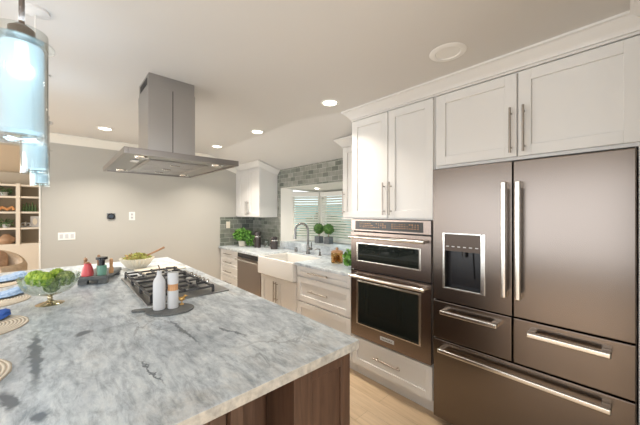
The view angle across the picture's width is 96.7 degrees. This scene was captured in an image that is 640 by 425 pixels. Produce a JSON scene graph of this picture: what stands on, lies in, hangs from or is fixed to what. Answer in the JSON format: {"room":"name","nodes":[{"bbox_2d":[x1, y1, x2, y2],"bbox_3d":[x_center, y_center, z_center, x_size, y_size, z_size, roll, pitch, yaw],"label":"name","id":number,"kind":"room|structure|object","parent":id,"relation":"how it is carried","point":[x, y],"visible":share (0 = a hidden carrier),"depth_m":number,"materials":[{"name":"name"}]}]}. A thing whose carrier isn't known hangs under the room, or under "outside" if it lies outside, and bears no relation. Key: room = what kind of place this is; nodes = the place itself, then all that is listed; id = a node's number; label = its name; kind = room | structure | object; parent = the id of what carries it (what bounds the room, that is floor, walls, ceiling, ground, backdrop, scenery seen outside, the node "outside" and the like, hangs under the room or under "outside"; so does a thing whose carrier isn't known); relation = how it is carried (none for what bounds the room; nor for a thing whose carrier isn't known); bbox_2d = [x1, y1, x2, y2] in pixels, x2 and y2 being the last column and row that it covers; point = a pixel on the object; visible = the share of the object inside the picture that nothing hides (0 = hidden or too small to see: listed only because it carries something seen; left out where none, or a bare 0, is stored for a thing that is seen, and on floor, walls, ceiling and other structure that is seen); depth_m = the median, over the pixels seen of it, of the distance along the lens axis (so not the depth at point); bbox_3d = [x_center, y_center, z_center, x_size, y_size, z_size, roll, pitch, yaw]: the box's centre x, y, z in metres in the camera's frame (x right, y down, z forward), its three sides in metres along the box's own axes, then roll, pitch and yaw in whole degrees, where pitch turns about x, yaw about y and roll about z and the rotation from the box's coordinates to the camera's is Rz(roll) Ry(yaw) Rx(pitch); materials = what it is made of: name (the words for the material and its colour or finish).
{"room":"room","nodes":[
{"label":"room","id":0,"kind":"room"},
{"bbox_2d":[0,144,30,173],"bbox_3d":[-6.426,-0.950,4.150,6.200,0.080,5.580,0,0,-43],"label":"ceiling","id":1,"kind":"structure","parent":0,"point":[9,155],"depth_m":4.88,"materials":[{"name":"beige paint"}]},
{"bbox_2d":[0,172,38,184],"bbox_3d":[-6.229,0.235,3.937,6.440,2.450,5.000,0,0,-43],"label":"wall","id":2,"kind":"structure","parent":0,"point":[5,177],"depth_m":6.50,"materials":[{"name":"beige paint"}]},
{"bbox_2d":[0,137,251,279],"bbox_3d":[-3.940,0.150,2.567,7.700,2.620,0.120,0,0,-43],"label":"wall","id":3,"kind":"structure","parent":0,"point":[180,215],"depth_m":3.74,"materials":[{"name":"grey paint"}]},
{"bbox_2d":[39,183,40,268],"bbox_3d":[-3.197,0.360,3.249,0.015,2.199,0.137,0,0,-43],"label":"trim","id":4,"kind":"structure","parent":3,"relation":"attached to","point":[39,183],"depth_m":3.20,"materials":[{"name":"white paint"}]},
{"bbox_2d":[58,232,74,239],"bbox_3d":[-2.989,0.280,3.357,0.154,0.090,0.010,0,0,-43],"label":"switch plate","id":5,"kind":"object","parent":3,"relation":"attached to","point":[66,235],"visible":1,"depth_m":3.35,"materials":[{"name":"white plastic"}]},
{"bbox_2d":[107,213,114,218],"bbox_3d":[-2.672,0.048,3.640,0.090,0.080,0.025,0,0,-43],"label":"thermostat","id":6,"kind":"object","parent":3,"relation":"attached to","point":[109,215],"visible":1,"depth_m":3.63,"materials":[{"name":"black plastic"}]},
{"bbox_2d":[0,130,237,172],"bbox_3d":[-3.859,-0.778,2.508,6.740,0.251,0.075,0,0,-43],"label":"trim","id":7,"kind":"structure","parent":3,"relation":"attached to","point":[54,137],"depth_m":3.48,"materials":[{"name":"white paint"}]},
{"bbox_2d":[129,212,134,219],"bbox_3d":[-2.512,0.047,3.800,0.068,0.110,0.008,0,0,-43],"label":"power outlet","id":8,"kind":"object","parent":3,"relation":"attached to","point":[131,214],"visible":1,"depth_m":3.80,"materials":[{"name":"white plastic"}]},
{"bbox_2d":[220,217,252,245],"bbox_3d":[-1.405,0.309,4.824,0.597,0.467,0.008,0,0,-43],"label":"tiled wall","id":9,"kind":"structure","parent":3,"relation":"attached to","point":[226,237],"depth_m":4.76,"materials":[{"name":"grey tile"}]},
{"bbox_2d":[320,197,321,235],"bbox_3d":[0.011,0.050,4.403,0.080,0.780,0.110,0,0,-43],"label":"trim","id":10,"kind":"structure","parent":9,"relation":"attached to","point":[320,197],"depth_m":4.37,"materials":[{"name":"white paint"}]},
{"bbox_2d":[253,158,350,255],"bbox_3d":[-0.043,-0.059,4.176,0.548,1.203,2.791,0,0,-43],"label":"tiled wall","id":11,"kind":"structure","parent":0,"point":[330,171],"depth_m":4.22,"materials":[{"name":"grey tile"}]},
{"bbox_2d":[291,192,319,240],"bbox_3d":[-0.213,0.060,4.413,0.459,0.760,0.050,0,0,4],"label":"window","id":12,"kind":"structure","parent":11,"relation":"on","point":[292,199],"depth_m":4.40,"materials":[{"name":"white paint"}]},
{"bbox_2d":[292,192,318,239],"bbox_3d":[-0.218,0.060,4.347,0.419,0.731,0.042,0,0,4],"label":"window blind","id":13,"kind":"object","parent":11,"relation":"attached to","point":[300,195],"visible":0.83,"depth_m":4.35,"materials":[{"name":"white paint"}]},
{"bbox_2d":[314,223,323,242],"bbox_3d":[-0.015,0.296,4.139,0.168,0.286,0.166,0,0,-43],"label":"topiary","id":14,"kind":"object","parent":11,"relation":"on","point":[318,228],"visible":0.98,"depth_m":4.10,"materials":[{"name":"green plant"}]},
{"bbox_2d":[315,236,322,242],"bbox_3d":[-0.015,0.392,4.140,0.092,0.095,0.092,0,0,-43],"label":"pot","id":15,"kind":"object","parent":14,"relation":"on","point":[318,239],"depth_m":4.11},
{"bbox_2d":[323,224,333,243],"bbox_3d":[0.124,0.294,3.993,0.170,0.290,0.172,0,0,-43],"label":"topiary","id":16,"kind":"object","parent":11,"relation":"on","point":[328,229],"visible":1,"depth_m":3.95,"materials":[{"name":"green plant"}]},
{"bbox_2d":[320,191,351,243],"bbox_3d":[0.299,0.060,4.002,0.042,0.731,0.830,0,0,-43],"label":"window blind","id":17,"kind":"object","parent":11,"relation":"attached to","point":[334,194],"visible":0.44,"depth_m":4.08,"materials":[{"name":"white paint"}]},
{"bbox_2d":[322,196,350,243],"bbox_3d":[0.348,0.065,4.047,0.050,0.750,0.870,0,0,-43],"label":"window","id":18,"kind":"structure","parent":11,"relation":"on","point":[325,196],"depth_m":4.32,"materials":[{"name":"white paint"}]},
{"bbox_2d":[285,181,342,191],"bbox_3d":[0.160,-0.403,3.968,0.532,0.194,1.689,0,0,-43],"label":"ceiling","id":19,"kind":"structure","parent":0,"point":[333,186],"depth_m":4.05,"materials":[{"name":"white paint"}]},
{"bbox_2d":[0,0,629,169],"bbox_3d":[-1.160,-0.910,-0.255,7.150,0.500,7.800,0,0,-43],"label":"ceiling","id":20,"kind":"structure","parent":0,"point":[268,66],"depth_m":1.61,"materials":[{"name":"white paint"}]},
{"bbox_2d":[0,0,54,145],"bbox_3d":[-0.725,-0.538,0.691,0.120,0.732,0.120,0,0,-13],"label":"pendant lamp","id":21,"kind":"object","parent":20,"relation":"hanging from","point":[22,62],"visible":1,"depth_m":0.67,"materials":[{"name":"blue glass"}]},
{"bbox_2d":[20,2,52,174],"bbox_3d":[-1.275,-0.538,1.273,0.120,0.732,0.120,0,0,-13],"label":"pendant lamp","id":22,"kind":"object","parent":20,"relation":"hanging from","point":[34,155],"visible":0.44,"depth_m":1.25,"materials":[{"name":"white"}]},
{"bbox_2d":[30,73,52,186],"bbox_3d":[-1.825,-0.538,1.854,0.120,0.732,0.120,0,0,-13],"label":"pendant lamp","id":23,"kind":"object","parent":20,"relation":"hanging from","point":[37,177],"visible":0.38,"depth_m":1.84,"materials":[{"name":"white"}]},
{"bbox_2d":[96,126,113,130],"bbox_3d":[-2.315,-0.900,3.063,0.156,0.006,0.156,0,0,-43],"label":"recessed light","id":24,"kind":"object","parent":20,"relation":"in","point":[97,127],"visible":1,"depth_m":3.05,"materials":[{"name":"white plastic"}]},
{"bbox_2d":[103,72,238,177],"bbox_3d":[-1.093,-0.604,2.033,0.644,0.600,0.910,0,0,-43],"label":"range hood","id":25,"kind":"object","parent":20,"relation":"attached to","point":[166,106],"visible":1,"depth_m":1.91,"materials":[{"name":"silver metal"}]},
{"bbox_2d":[134,156,149,158],"bbox_3d":[-1.026,-0.316,1.639,0.076,0.007,0.076,0,0,-43],"label":"lamp","id":26,"kind":"object","parent":25,"relation":"on","point":[138,157],"depth_m":1.63,"materials":[{"name":"silver metal"}]},
{"bbox_2d":[250,130,263,133],"bbox_3d":[-0.700,-0.900,3.180,0.156,0.006,0.156,0,0,-43],"label":"recessed light","id":27,"kind":"object","parent":20,"relation":"in","point":[251,131],"visible":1,"depth_m":3.17,"materials":[{"name":"white plastic"}]},
{"bbox_2d":[320,99,338,106],"bbox_3d":[0.082,-0.900,2.342,0.156,0.006,0.156,0,0,-43],"label":"recessed light","id":28,"kind":"object","parent":20,"relation":"in","point":[327,102],"visible":1,"depth_m":2.33,"materials":[{"name":"white"}]},
{"bbox_2d":[429,42,466,61],"bbox_3d":[0.721,-0.900,1.607,0.196,0.006,0.196,0,0,-43],"label":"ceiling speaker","id":29,"kind":"object","parent":20,"relation":"in","point":[446,52],"visible":1,"depth_m":1.60,"materials":[{"name":"white plastic"}]},
{"bbox_2d":[341,0,639,121],"bbox_3d":[0.558,-0.865,1.657,0.970,0.075,1.823,0,0,-43],"label":"trim","id":30,"kind":"structure","parent":20,"relation":"attached to","point":[628,22],"depth_m":1.60,"materials":[{"name":"white wood"}]},
{"bbox_2d":[324,237,332,243],"bbox_3d":[0.121,0.392,3.994,0.092,0.095,0.092,0,0,-43],"label":"pot","id":31,"kind":"object","parent":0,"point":[327,240],"depth_m":3.96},
{"bbox_2d":[350,368,451,424],"bbox_3d":[-2.709,1.490,2.193,9.000,0.060,13.500,0,0,-43],"label":"floor","id":32,"kind":"structure","parent":0,"point":[371,402],"depth_m":2.13,"materials":[{"name":"brown wood"}]},
{"bbox_2d":[0,250,26,272],"bbox_3d":[-5.115,1.030,4.324,0.938,0.860,0.885,0,0,-43],"label":"armchair","id":33,"kind":"object","parent":32,"relation":"on","point":[16,262],"visible":0.27,"depth_m":4.57,"materials":[{"name":"beige fabric"}]},
{"bbox_2d":[0,251,7,266],"bbox_3d":[-5.204,0.800,4.463,0.420,0.383,0.197,0,0,-43],"label":"throw pillow","id":34,"kind":"object","parent":33,"relation":"on","point":[3,255],"visible":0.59,"depth_m":4.55,"materials":[{"name":"brown fabric"}]},
{"bbox_2d":[0,183,38,269],"bbox_3d":[-7.596,0.400,5.615,3.334,2.080,0.400,0,0,-43],"label":"bookcase","id":35,"kind":"object","parent":32,"relation":"on","point":[26,245],"visible":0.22,"depth_m":6.40,"materials":[{"name":"beige wood"}]},
{"bbox_2d":[0,187,13,195],"bbox_3d":[-6.892,-0.459,6.195,0.309,0.240,0.316,0,0,-43],"label":"shelf plant","id":36,"kind":"object","parent":35,"relation":"on","point":[3,192],"visible":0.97,"depth_m":6.18,"materials":[{"name":"green plant"}]},
{"bbox_2d":[0,218,14,227],"bbox_3d":[-6.867,0.229,6.219,0.307,0.247,0.333,0,0,-43],"label":"shelf plant","id":37,"kind":"object","parent":35,"relation":"on","point":[5,224],"visible":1,"depth_m":6.19,"materials":[{"name":"green plant"}]},
{"bbox_2d":[0,234,15,244],"bbox_3d":[-6.859,0.580,6.215,0.300,0.220,0.300,0,0,-43],"label":"vase","id":38,"kind":"object","parent":35,"relation":"on","point":[5,238],"visible":1,"depth_m":6.15,"materials":[{"name":"beige"}]},
{"bbox_2d":[0,206,15,210],"bbox_3d":[-6.852,-0.093,6.222,0.278,0.118,0.067,0,0,-43],"label":"ornament","id":39,"kind":"object","parent":35,"relation":"on","point":[1,207],"visible":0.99,"depth_m":6.21,"materials":[{"name":"brown ceramic"}]},
{"bbox_2d":[20,222,31,226],"bbox_3d":[-6.626,0.267,6.401,0.132,0.128,0.162,0,0,11],"label":"ornament","id":40,"kind":"object","parent":35,"relation":"on","point":[24,223],"visible":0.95,"depth_m":6.39,"materials":[{"name":"grey ceramic"}]},
{"bbox_2d":[30,216,38,226],"bbox_3d":[-6.528,0.207,6.517,0.150,0.250,0.046,0,0,-43],"label":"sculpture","id":41,"kind":"object","parent":35,"relation":"on","point":[34,220],"visible":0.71,"depth_m":6.50,"materials":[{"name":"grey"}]},
{"bbox_2d":[221,249,237,286],"bbox_3d":[-1.208,1.018,4.583,0.631,0.883,0.600,0,0,-43],"label":"base cabinet","id":42,"kind":"object","parent":32,"relation":"on","point":[228,262],"visible":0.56,"depth_m":4.37,"materials":[{"name":"white wood"}]},
{"bbox_2d":[235,252,260,296],"bbox_3d":[-0.797,1.020,4.112,0.646,0.876,0.646,0,0,-43],"label":"dishwasher","id":43,"kind":"object","parent":32,"relation":"on","point":[248,277],"visible":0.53,"depth_m":3.91,"materials":[{"name":"silver metal"}]},
{"bbox_2d":[203,353,349,424],"bbox_3d":[-1.201,1.022,2.029,0.977,0.874,3.002,0,0,-43],"label":"base cabinet","id":44,"kind":"object","parent":32,"relation":"on","point":[321,396],"visible":0.06,"depth_m":1.11,"materials":[{"name":"brown wood"}]},
{"bbox_2d":[0,257,358,424],"bbox_3d":[-1.433,0.564,1.832,1.611,0.038,3.074,0,0,-43],"label":"countertop","id":45,"kind":"structure","parent":44,"relation":"on","point":[84,359],"depth_m":1.10,"materials":[{"name":"stone"}]},
{"bbox_2d":[0,359,11,380],"bbox_3d":[-1.220,0.542,0.860,0.394,0.006,0.394,0,0,-43],"label":"placemat","id":46,"kind":"object","parent":45,"relation":"on","point":[5,366],"visible":1,"depth_m":0.98,"materials":[{"name":"wicker"}]},
{"bbox_2d":[0,279,21,287],"bbox_3d":[-2.494,0.542,2.107,0.394,0.006,0.394,0,0,-43],"label":"placemat","id":47,"kind":"object","parent":45,"relation":"on","point":[13,282],"visible":0.73,"depth_m":2.17,"materials":[{"name":"wicker"}]},
{"bbox_2d":[0,271,26,282],"bbox_3d":[-2.485,0.508,2.142,0.146,0.061,0.420,0,0,15],"label":"napkin","id":48,"kind":"object","parent":47,"relation":"on","point":[16,275],"visible":0.94,"depth_m":2.25,"materials":[{"name":"blue fabric"}]},
{"bbox_2d":[0,315,28,334],"bbox_3d":[-1.612,0.542,1.301,0.394,0.006,0.394,0,0,-43],"label":"placemat","id":49,"kind":"object","parent":45,"relation":"on","point":[9,323],"visible":0.94,"depth_m":1.39,"materials":[{"name":"wicker"}]},
{"bbox_2d":[0,308,10,319],"bbox_3d":[-1.655,0.518,1.370,0.136,0.042,0.240,0,0,9],"label":"napkin","id":50,"kind":"object","parent":49,"relation":"on","point":[5,312],"visible":1,"depth_m":1.45,"materials":[{"name":"blue fabric"}]},
{"bbox_2d":[0,293,30,306],"bbox_3d":[-2.014,0.542,1.706,0.394,0.006,0.394,0,0,-43],"label":"placemat","id":51,"kind":"object","parent":45,"relation":"on","point":[11,300],"visible":0.76,"depth_m":1.76,"materials":[{"name":"wicker"}]},
{"bbox_2d":[0,286,26,298],"bbox_3d":[-2.034,0.511,1.742,0.127,0.054,0.340,0,0,20],"label":"napkin","id":52,"kind":"object","parent":51,"relation":"on","point":[13,291],"visible":0.95,"depth_m":1.83,"materials":[{"name":"blue fabric"}]},
{"bbox_2d":[18,271,78,306],"bbox_3d":[-1.611,0.459,1.698,0.282,0.172,0.282,0,0,-43],"label":"footed bowl","id":53,"kind":"object","parent":45,"relation":"on","point":[50,302],"visible":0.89,"depth_m":1.68,"materials":[{"name":"clear glass"}]},
{"bbox_2d":[24,270,42,285],"bbox_3d":[-1.676,0.387,1.676,0.098,0.094,0.097,0,0,-43],"label":"artichoke","id":54,"kind":"object","parent":53,"relation":"in","point":[28,279],"visible":0.5,"depth_m":1.64,"materials":[{"name":"green food"}]},
{"bbox_2d":[33,271,53,286],"bbox_3d":[-1.596,0.384,1.642,0.090,0.088,0.091,0,0,-43],"label":"artichoke","id":55,"kind":"object","parent":53,"relation":"in","point":[43,279],"visible":1,"depth_m":1.62,"materials":[{"name":"green food"}]},
{"bbox_2d":[42,279,60,292],"bbox_3d":[-1.601,0.438,1.700,0.084,0.083,0.083,0,0,-43],"label":"artichoke","id":56,"kind":"object","parent":53,"relation":"in","point":[54,286],"visible":0.66,"depth_m":1.68,"materials":[{"name":"green food"}]},
{"bbox_2d":[50,268,63,278],"bbox_3d":[-1.623,0.385,1.755,0.084,0.083,0.085,0,0,-43],"label":"artichoke","id":57,"kind":"object","parent":53,"relation":"in","point":[56,271],"visible":0.41,"depth_m":1.73,"materials":[{"name":"green food"}]},
{"bbox_2d":[55,270,74,285],"bbox_3d":[-1.546,0.397,1.728,0.093,0.092,0.092,0,0,-43],"label":"artichoke","id":58,"kind":"object","parent":53,"relation":"in","point":[63,278],"visible":1,"depth_m":1.70,"materials":[{"name":"green food"}]},
{"bbox_2d":[76,267,121,284],"bbox_3d":[-1.787,0.513,2.318,0.196,0.062,0.380,0,0,-21],"label":"serving riser","id":59,"kind":"object","parent":45,"relation":"on","point":[102,279],"visible":0.82,"depth_m":2.17,"materials":[{"name":"stone"}]},
{"bbox_2d":[81,261,93,276],"bbox_3d":[-1.775,0.428,2.172,0.076,0.108,0.076,0,0,-43],"label":"jar","id":60,"kind":"object","parent":59,"relation":"on","point":[87,270],"visible":1,"depth_m":2.15,"materials":[{"name":"red ceramic"}]},
{"bbox_2d":[96,256,107,275],"bbox_3d":[-1.690,0.412,2.203,0.076,0.140,0.076,0,0,-43],"label":"jar","id":61,"kind":"object","parent":59,"relation":"on","point":[101,269],"visible":1,"depth_m":2.18,"materials":[{"name":"green ceramic"}]},
{"bbox_2d":[109,258,113,272],"bbox_3d":[-1.668,0.422,2.272,0.032,0.119,0.032,0,0,-43],"label":"wooden mill","id":62,"kind":"object","parent":59,"relation":"on","point":[111,269],"visible":1,"depth_m":2.26,"materials":[{"name":"brown wood"}]},
{"bbox_2d":[119,256,154,268],"bbox_3d":[-1.794,0.494,2.795,0.304,0.101,0.304,0,0,-43],"label":"ribbed bowl","id":63,"kind":"object","parent":45,"relation":"on","point":[139,263],"visible":0.84,"depth_m":2.71,"materials":[{"name":"beige ceramic"}]},
{"bbox_2d":[121,252,151,259],"bbox_3d":[-1.788,0.440,2.790,0.271,0.119,0.265,0,0,-43],"label":"salad","id":64,"kind":"object","parent":63,"relation":"in","point":[139,255],"visible":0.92,"depth_m":2.75,"materials":[{"name":"green plant"}]},
{"bbox_2d":[146,247,164,256],"bbox_3d":[-1.688,0.401,2.865,0.227,0.104,0.044,0,0,-43],"label":"wooden spoon","id":65,"kind":"object","parent":64,"relation":"in","point":[159,249],"visible":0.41,"depth_m":2.88,"materials":[{"name":"brown wood"}]},
{"bbox_2d":[134,264,185,274],"bbox_3d":[-1.516,0.537,2.708,0.260,0.014,0.370,0,0,39],"label":"serving board","id":66,"kind":"object","parent":45,"relation":"on","point":[171,265],"visible":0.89,"depth_m":2.71,"materials":[{"name":"beige"}]},
{"bbox_2d":[131,303,193,316],"bbox_3d":[-0.859,0.540,1.576,0.283,0.009,0.229,0,0,-43],"label":"paddle board","id":67,"kind":"object","parent":45,"relation":"on","point":[186,307],"visible":0.81,"depth_m":1.55,"materials":[{"name":"wood"}]},
{"bbox_2d":[153,265,165,310],"bbox_3d":[-0.892,0.413,1.579,0.062,0.244,0.062,0,0,-43],"label":"bottle","id":68,"kind":"object","parent":67,"relation":"on","point":[159,284],"visible":1,"depth_m":1.55,"materials":[{"name":"grey ceramic"}]},
{"bbox_2d":[167,271,178,308],"bbox_3d":[-0.830,0.436,1.606,0.056,0.199,0.056,0,0,-43],"label":"pepper mill","id":69,"kind":"object","parent":67,"relation":"on","point":[172,277],"visible":1,"depth_m":1.58,"materials":[{"name":"grey ceramic"}]},
{"bbox_2d":[179,294,187,304],"bbox_3d":[-0.804,0.502,1.660,0.060,0.066,0.024,0,0,-35],"label":"bird","id":70,"kind":"object","parent":67,"relation":"on","point":[182,298],"visible":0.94,"depth_m":1.66},
{"bbox_2d":[121,266,228,305],"bbox_3d":[-1.126,0.514,2.150,0.502,0.060,0.915,0,0,-43],"label":"gas cooktop","id":71,"kind":"object","parent":45,"relation":"in","point":[191,284],"visible":0.7,"depth_m":2.03,"materials":[{"name":"silver metal"}]},
{"bbox_2d":[261,273,297,312],"bbox_3d":[-0.310,1.118,3.611,0.631,0.682,0.743,0,0,-43],"label":"base cabinet","id":72,"kind":"object","parent":32,"relation":"on","point":[283,293],"visible":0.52,"depth_m":3.39,"materials":[{"name":"white wood"}]},
{"bbox_2d":[297,265,356,370],"bbox_3d":[0.215,1.018,3.044,0.631,0.883,0.797,0,0,-43],"label":"base cabinet","id":73,"kind":"object","parent":32,"relation":"on","point":[323,297],"visible":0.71,"depth_m":2.81,"materials":[{"name":"white wood"}]},
{"bbox_2d":[218,244,350,276],"bbox_3d":[-0.466,0.560,3.776,0.614,0.030,2.802,0,0,-43],"label":"countertop","id":74,"kind":"structure","parent":73,"relation":"on","point":[323,263],"depth_m":3.52,"materials":[{"name":"stone"}]},
{"bbox_2d":[232,228,254,245],"bbox_3d":[-1.199,0.389,4.594,0.413,0.314,0.309,0,0,20],"label":"potted herb","id":75,"kind":"object","parent":74,"relation":"on","point":[242,236],"visible":0.95,"depth_m":4.54,"materials":[{"name":"green plant"}]},
{"bbox_2d":[238,241,245,245],"bbox_3d":[-1.256,0.499,4.613,0.132,0.090,0.132,0,0,-43],"label":"pot","id":76,"kind":"object","parent":75,"relation":"on","point":[241,243],"depth_m":4.56,"materials":[{"name":"white ceramic"}]},
{"bbox_2d":[253,232,260,247],"bbox_3d":[-0.987,0.422,4.426,0.142,0.246,0.103,0,0,-43],"label":"coffee canister","id":77,"kind":"object","parent":74,"relation":"on","point":[257,238],"visible":1,"depth_m":4.40,"materials":[{"name":"grey metal"}]},
{"bbox_2d":[264,240,267,247],"bbox_3d":[-0.833,0.485,4.406,0.064,0.118,0.064,0,0,-43],"label":"glass jar","id":78,"kind":"object","parent":74,"relation":"on","point":[266,241],"visible":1,"depth_m":4.38,"materials":[{"name":"white"}]},
{"bbox_2d":[270,236,277,248],"bbox_3d":[-0.698,0.452,4.231,0.147,0.185,0.107,0,0,-43],"label":"coffee canister","id":79,"kind":"object","parent":74,"relation":"on","point":[274,240],"visible":1,"depth_m":4.20,"materials":[{"name":"grey metal"}]},
{"bbox_2d":[258,252,318,282],"bbox_3d":[-0.377,0.663,3.548,0.471,0.217,0.742,0,0,-43],"label":"farmhouse sink","id":80,"kind":"object","parent":74,"relation":"in","point":[279,265],"visible":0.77,"depth_m":3.46,"materials":[{"name":"white ceramic"}]},
{"bbox_2d":[293,223,311,253],"bbox_3d":[-0.217,0.338,3.758,0.263,0.412,0.106,0,0,17],"label":"kitchen faucet","id":81,"kind":"object","parent":74,"relation":"on","point":[298,224],"visible":1,"depth_m":3.75,"materials":[{"name":"silver metal"}]},
{"bbox_2d":[331,247,342,263],"bbox_3d":[0.184,0.460,3.071,0.134,0.170,0.134,0,0,-43],"label":"jar","id":82,"kind":"object","parent":74,"relation":"on","point":[336,255],"visible":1,"depth_m":3.02,"materials":[{"name":"clear glass"}]},
{"bbox_2d":[342,249,352,268],"bbox_3d":[0.314,0.434,2.763,0.223,0.223,0.202,0,0,-43],"label":"leafy plant","id":83,"kind":"object","parent":74,"relation":"on","point":[347,255],"visible":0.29,"depth_m":2.74,"materials":[{"name":"green plant"}]},
{"bbox_2d":[352,95,436,411],"bbox_3d":[0.747,0.289,2.468,0.631,2.339,0.760,0,0,-43],"label":"tall cabinet","id":84,"kind":"object","parent":32,"relation":"on","point":[393,149],"visible":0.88,"depth_m":2.23,"materials":[{"name":"white wood"}]},
{"bbox_2d":[348,219,433,365],"bbox_3d":[0.708,0.568,2.433,0.617,1.020,0.738,0,0,-43],"label":"double wall oven","id":85,"kind":"object","parent":84,"relation":"in","point":[392,300],"visible":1,"depth_m":2.21,"materials":[{"name":"silver metal"}]},
{"bbox_2d":[433,148,636,424],"bbox_3d":[1.305,0.568,1.812,0.663,1.725,0.946,0,0,-43],"label":"refrigerator","id":86,"kind":"object","parent":32,"relation":"on","point":[535,260],"visible":1,"depth_m":1.55,"materials":[{"name":"silver metal"}]},
{"bbox_2d":[434,30,639,424],"bbox_3d":[1.344,0.289,1.823,0.631,2.339,0.992,0,0,-43],"label":"tall cabinet","id":87,"kind":"object","parent":32,"relation":"on","point":[587,99],"visible":0.96,"depth_m":1.52,"materials":[{"name":"white wood"}]},
{"bbox_3d":[0.490,0.150,3.314,0.120,2.620,4.800,0,0,-43],"label":"wall window","id":88,"kind":"structure","parent":0,"visible":0},
{"bbox_2d":[235,160,279,216],"bbox_3d":[-1.045,-0.349,4.586,0.387,0.845,0.827,0,0,-43],"label":"upper cabinet","id":89,"kind":"object","parent":88,"relation":"attached to","point":[256,180],"visible":1,"depth_m":4.40,"materials":[{"name":"white wood"}]},
{"bbox_2d":[334,135,352,219],"bbox_3d":[0.430,-0.348,2.991,0.387,0.841,0.427,0,0,-43],"label":"upper cabinet","id":90,"kind":"object","parent":88,"relation":"attached to","point":[345,143],"visible":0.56,"depth_m":2.97,"materials":[{"name":"white wood"}]},
{"label":"outside","id":91,"kind":"structure","parent":0,"visible":0},
{"bbox_3d":[6.777,1.810,10.353,15.990,0.100,22.000,0,0,-43],"label":"floor","id":92,"kind":"structure","parent":91,"visible":0},
{"bbox_2d":[295,206,352,235],"bbox_3d":[2.715,0.735,7.278,0.070,2.050,11.000,0,0,-43],"label":"window blind","id":93,"kind":"object","parent":92,"relation":"on","point":[295,206],"visible":0.02,"depth_m":10.46,"materials":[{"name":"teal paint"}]},
{"bbox_2d":[297,213,351,238],"bbox_3d":[0.118,0.866,7.977,1.583,1.788,1.565,0,0,-43],"label":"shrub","id":94,"kind":"object","parent":92,"relation":"on","point":[316,213],"visible":0.05,"depth_m":7.70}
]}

